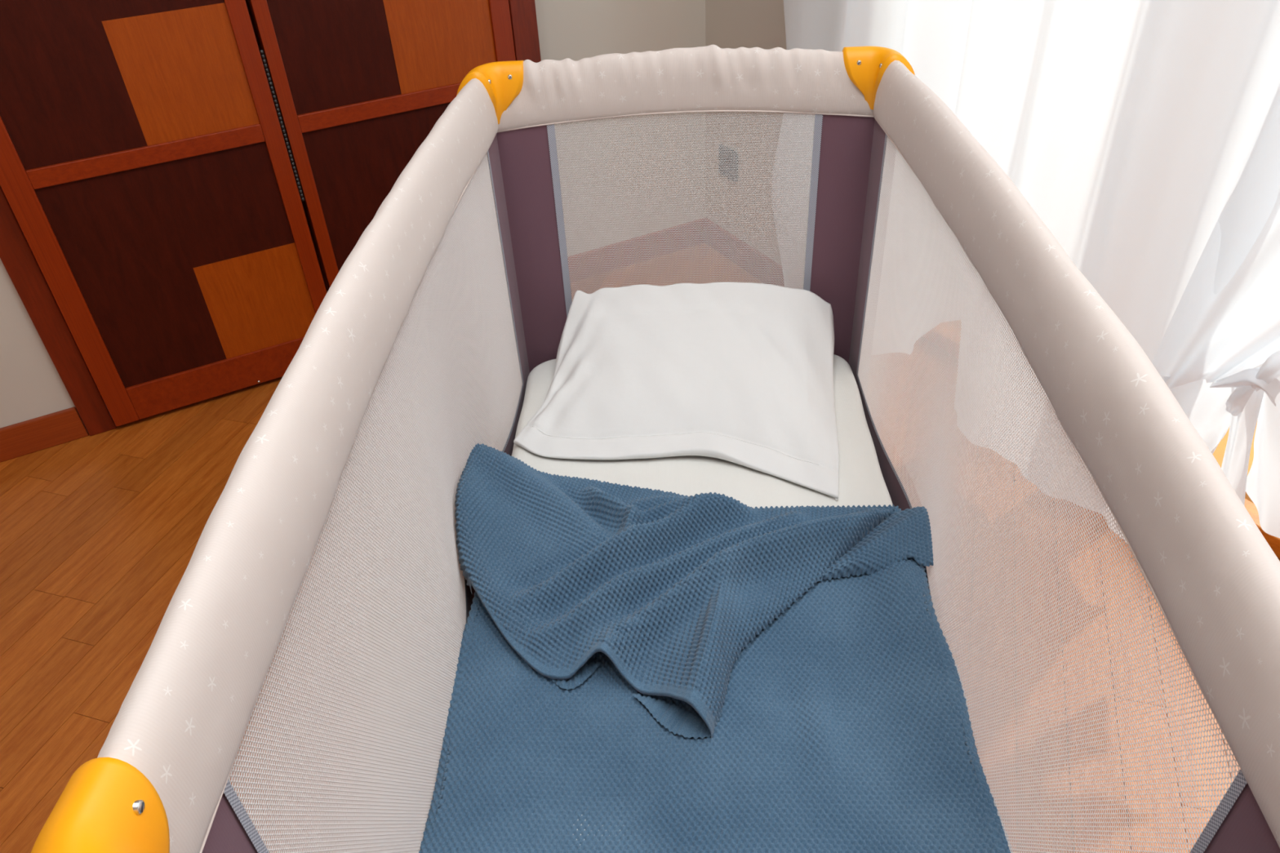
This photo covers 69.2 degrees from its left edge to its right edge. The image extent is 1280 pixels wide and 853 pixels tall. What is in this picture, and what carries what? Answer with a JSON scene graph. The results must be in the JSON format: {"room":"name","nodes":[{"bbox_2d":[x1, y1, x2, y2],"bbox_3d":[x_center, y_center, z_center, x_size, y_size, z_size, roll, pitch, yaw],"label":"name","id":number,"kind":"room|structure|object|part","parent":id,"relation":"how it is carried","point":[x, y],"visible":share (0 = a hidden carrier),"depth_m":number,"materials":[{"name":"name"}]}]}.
{"room":"bedroom","nodes":[
{"label":"bedroom","id":0,"kind":"room"},
{"bbox_2d":[0,0,706,427],"bbox_3d":[-1.250,-1.087,1.309,3.700,2.600,0.186,-20,40,-22],"label":"wall","id":1,"kind":"structure","parent":0,"point":[32,387],"depth_m":2.19,"materials":[{"name":"beige paint"}]},
{"bbox_2d":[0,0,327,426],"bbox_3d":[-0.961,-0.907,1.487,0.506,2.048,0.038,-20,40,-22],"label":"door","id":2,"kind":"structure","parent":1,"relation":"in","point":[147,175],"depth_m":1.81,"materials":[{"name":"brown wood"}]},
{"bbox_3d":[-0.949,-0.716,1.633,0.420,0.449,0.020,-20,40,-22],"label":"panel","id":3,"kind":"part","parent":2,"relation":"part of","materials":[{"name":"brown wood"}]},
{"bbox_3d":[-0.938,-0.524,1.778,0.416,0.035,0.035,-20,40,-22],"label":"rail","id":4,"kind":"part","parent":2,"relation":"part of","materials":[{"name":"brown wood"}]},
{"bbox_3d":[-0.927,-0.332,1.921,0.420,0.449,0.020,-20,40,-22],"label":"panel","id":5,"kind":"part","parent":2,"relation":"part of","materials":[{"name":"brown wood"}]},
{"bbox_3d":[-0.916,-0.123,2.079,0.416,0.080,0.035,-20,40,-22],"label":"rail","id":6,"kind":"part","parent":2,"relation":"part of","materials":[{"name":"brown wood"}]},
{"bbox_2d":[0,0,541,435],"bbox_3d":[-0.782,-1.065,1.626,1.133,2.140,0.196,-20,40,-22],"label":"trim","id":7,"kind":"structure","parent":1,"relation":"attached to","point":[16,255],"depth_m":1.88,"materials":[{"name":"brown wood"}]},
{"bbox_2d":[0,218,704,462],"bbox_3d":[-1.286,0.018,1.946,3.388,0.072,0.034,-21,40,-22],"label":"baseboard","id":8,"kind":"structure","parent":1,"relation":"attached to","point":[52,429],"depth_m":1.97,"materials":[{"name":"brown wood"}]},
{"bbox_2d":[248,0,515,333],"bbox_3d":[-0.520,-1.075,1.678,0.507,2.048,0.036,-20,40,-22],"label":"door","id":9,"kind":"structure","parent":1,"relation":"in","point":[359,86],"depth_m":1.92,"materials":[{"name":"brown wood"}]},
{"bbox_3d":[-0.515,-0.880,1.820,0.441,0.449,0.020,-20,40,-22],"label":"panel","id":10,"kind":"part","parent":9,"relation":"part of","materials":[{"name":"brown wood"}]},
{"bbox_3d":[-0.494,-0.497,2.108,0.441,0.449,0.020,-20,40,-22],"label":"panel","id":11,"kind":"part","parent":9,"relation":"part of","materials":[{"name":"brown wood"}]},
{"bbox_3d":[-0.505,-0.689,1.964,0.436,0.035,0.035,-20,40,-22],"label":"rail","id":12,"kind":"part","parent":9,"relation":"part of","materials":[{"name":"brown wood"}]},
{"bbox_2d":[0,243,1279,852],"bbox_3d":[-0.220,1.025,0.628,3.620,0.050,4.000,-20,40,-22],"label":"floor","id":13,"kind":"structure","parent":0,"point":[100,533],"depth_m":1.58,"materials":[{"name":"brown wood"}]},
{"bbox_2d":[31,44,1279,852],"bbox_3d":[0.070,0.119,1.127,0.722,0.773,1.380,-1,37,2],"label":"cot","id":14,"kind":"object","parent":13,"relation":"on","point":[469,237],"visible":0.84,"depth_m":0.88,"materials":[{"name":"fabric"}]},
{"bbox_3d":[-0.239,0.487,0.704,0.003,0.631,0.097,-1,37,2],"label":"corner panel","id":15,"kind":"part","parent":14,"relation":"part of","materials":[{"name":"purple fabric"}]},
{"bbox_3d":[-0.270,-0.141,0.952,0.069,0.117,1.247,-1,37,2],"label":"rail","id":16,"kind":"part","parent":14,"relation":"part of","materials":[{"name":"fabric"}]},
{"bbox_3d":[-0.253,0.063,1.113,0.046,0.457,1.065,-1,37,2],"label":"panel","id":17,"kind":"part","parent":14,"relation":"part of","materials":[{"name":"white fabric"}]},
{"bbox_3d":[-0.219,-0.208,1.627,0.002,0.630,0.085,-1,37,2],"label":"corner panel","id":18,"kind":"part","parent":14,"relation":"part of","materials":[{"name":"purple fabric"}]},
{"bbox_3d":[-0.174,-0.237,1.659,0.085,0.635,0.002,-1,37,2],"label":"corner panel","id":19,"kind":"part","parent":14,"relation":"part of","materials":[{"name":"purple fabric"}]},
{"bbox_3d":[0.079,-0.318,1.593,0.430,0.458,0.005,-1,37,2],"label":"panel","id":20,"kind":"part","parent":14,"relation":"part of","materials":[{"name":"white fabric"}]},
{"bbox_3d":[0.068,-0.537,1.454,0.600,0.118,0.061,-1,37,2],"label":"rail","id":21,"kind":"part","parent":14,"relation":"part of","materials":[{"name":"fabric"}]},
{"bbox_2d":[511,354,892,844],"bbox_3d":[0.079,0.250,1.243,0.591,0.061,1.216,-1,37,2],"label":"mattress","id":22,"kind":"object","parent":14,"relation":"on","point":[861,482],"visible":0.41,"depth_m":1.44,"materials":[{"name":"white fabric"}]},
{"bbox_2d":[513,281,839,500],"bbox_3d":[0.067,-0.069,1.494,0.545,0.145,0.414,-1,37,2],"label":"pillow","id":23,"kind":"object","parent":22,"relation":"on","point":[740,373],"visible":1,"depth_m":1.52,"materials":[{"name":"white fabric"}]},
{"bbox_2d":[418,443,1013,852],"bbox_3d":[0.060,0.310,1.072,0.669,0.135,0.895,-1,37,2],"label":"blanket","id":24,"kind":"object","parent":22,"relation":"on","point":[673,673],"visible":0.99,"depth_m":1.10,"materials":[{"name":"blue fabric"}]},
{"bbox_3d":[0.340,-0.250,1.638,0.085,0.635,0.002,-1,37,2],"label":"corner panel","id":25,"kind":"part","parent":14,"relation":"part of","materials":[{"name":"purple fabric"}]},
{"bbox_3d":[0.383,-0.223,1.603,0.002,0.630,0.085,-1,37,2],"label":"corner panel","id":26,"kind":"part","parent":14,"relation":"part of","materials":[{"name":"purple fabric"}]},
{"bbox_3d":[0.413,-0.266,1.661,0.034,0.665,0.034,-1,37,2],"label":"leg","id":27,"kind":"part","parent":14,"relation":"part of","materials":[{"name":"purple fabric"}]},
{"bbox_3d":[0.379,0.047,1.087,0.023,0.457,1.065,-1,37,2],"label":"panel","id":28,"kind":"part","parent":14,"relation":"part of","materials":[{"name":"white fabric"}]},
{"bbox_3d":[0.383,-0.157,0.925,0.068,0.116,1.247,-1,37,2],"label":"rail","id":29,"kind":"part","parent":14,"relation":"part of","materials":[{"name":"fabric"}]},
{"bbox_3d":[0.363,0.471,0.679,0.003,0.631,0.097,-1,37,2],"label":"corner panel","id":30,"kind":"part","parent":14,"relation":"part of","materials":[{"name":"purple fabric"}]},
{"bbox_2d":[705,0,786,266],"bbox_3d":[1.236,-0.599,0.472,0.300,2.600,4.000,-20,40,-22],"label":"wall","id":31,"kind":"structure","parent":0,"point":[729,24],"depth_m":2.24,"materials":[{"name":"beige paint"}]},
{"bbox_2d":[718,144,737,181],"bbox_3d":[0.224,-0.674,2.377,0.013,0.076,0.076,-20,40,-22],"label":"wall socket","id":32,"kind":"object","parent":31,"relation":"attached to","point":[726,148],"visible":0.45,"depth_m":2.37,"materials":[{"name":"grey plastic"}]},
{"bbox_2d":[703,217,784,286],"bbox_3d":[0.326,-0.399,2.381,0.012,0.072,0.600,-20,40,-22],"label":"baseboard","id":33,"kind":"structure","parent":31,"relation":"attached to","point":[726,235],"depth_m":2.44,"materials":[{"name":"brown wood"}]},
{"bbox_2d":[922,322,1279,558],"bbox_3d":[1.232,-0.509,0.604,0.050,2.300,2.698,-20,40,-22],"label":"window","id":34,"kind":"structure","parent":31,"relation":"in","point":[1273,542],"depth_m":1.59,"materials":[{"name":"brown wood"}]},
{"bbox_3d":[0.787,-0.117,2.002,0.050,0.035,0.533,-20,40,-22],"label":"frame","id":35,"kind":"part","parent":34,"relation":"part of","materials":[{"name":"wood"}]},
{"bbox_3d":[1.117,0.225,1.523,0.050,0.035,0.533,-20,40,-22],"label":"frame","id":36,"kind":"part","parent":34,"relation":"part of","materials":[{"name":"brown wood"}]},
{"bbox_2d":[948,320,1257,503],"bbox_3d":[1.749,0.212,1.614,0.895,0.050,4.300,-20,40,-22],"label":"window frame","id":37,"kind":"structure","parent":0,"point":[1219,453],"depth_m":1.83,"materials":[{"name":"wood"}]},
{"bbox_3d":[-0.361,-1.120,-0.963,5.425,0.100,5.587,-1,37,2],"label":"ceiling","id":38,"kind":"structure","parent":0,"visible":0},
{"bbox_2d":[771,0,1279,542],"bbox_3d":[0.505,-1.038,1.119,0.077,2.509,1.037,-21,40,-22],"label":"curtain","id":39,"kind":"object","parent":38,"relation":"hanging from","point":[1131,129],"visible":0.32,"depth_m":1.33,"materials":[{"name":"white fabric"}]},
{"bbox_2d":[1115,187,1279,537],"bbox_3d":[0.918,-0.553,0.411,0.111,2.470,1.018,-21,40,-22],"label":"curtain","id":40,"kind":"object","parent":38,"relation":"hanging from","point":[1218,355],"visible":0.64,"depth_m":1.20,"materials":[{"name":"white fabric"}]}
]}

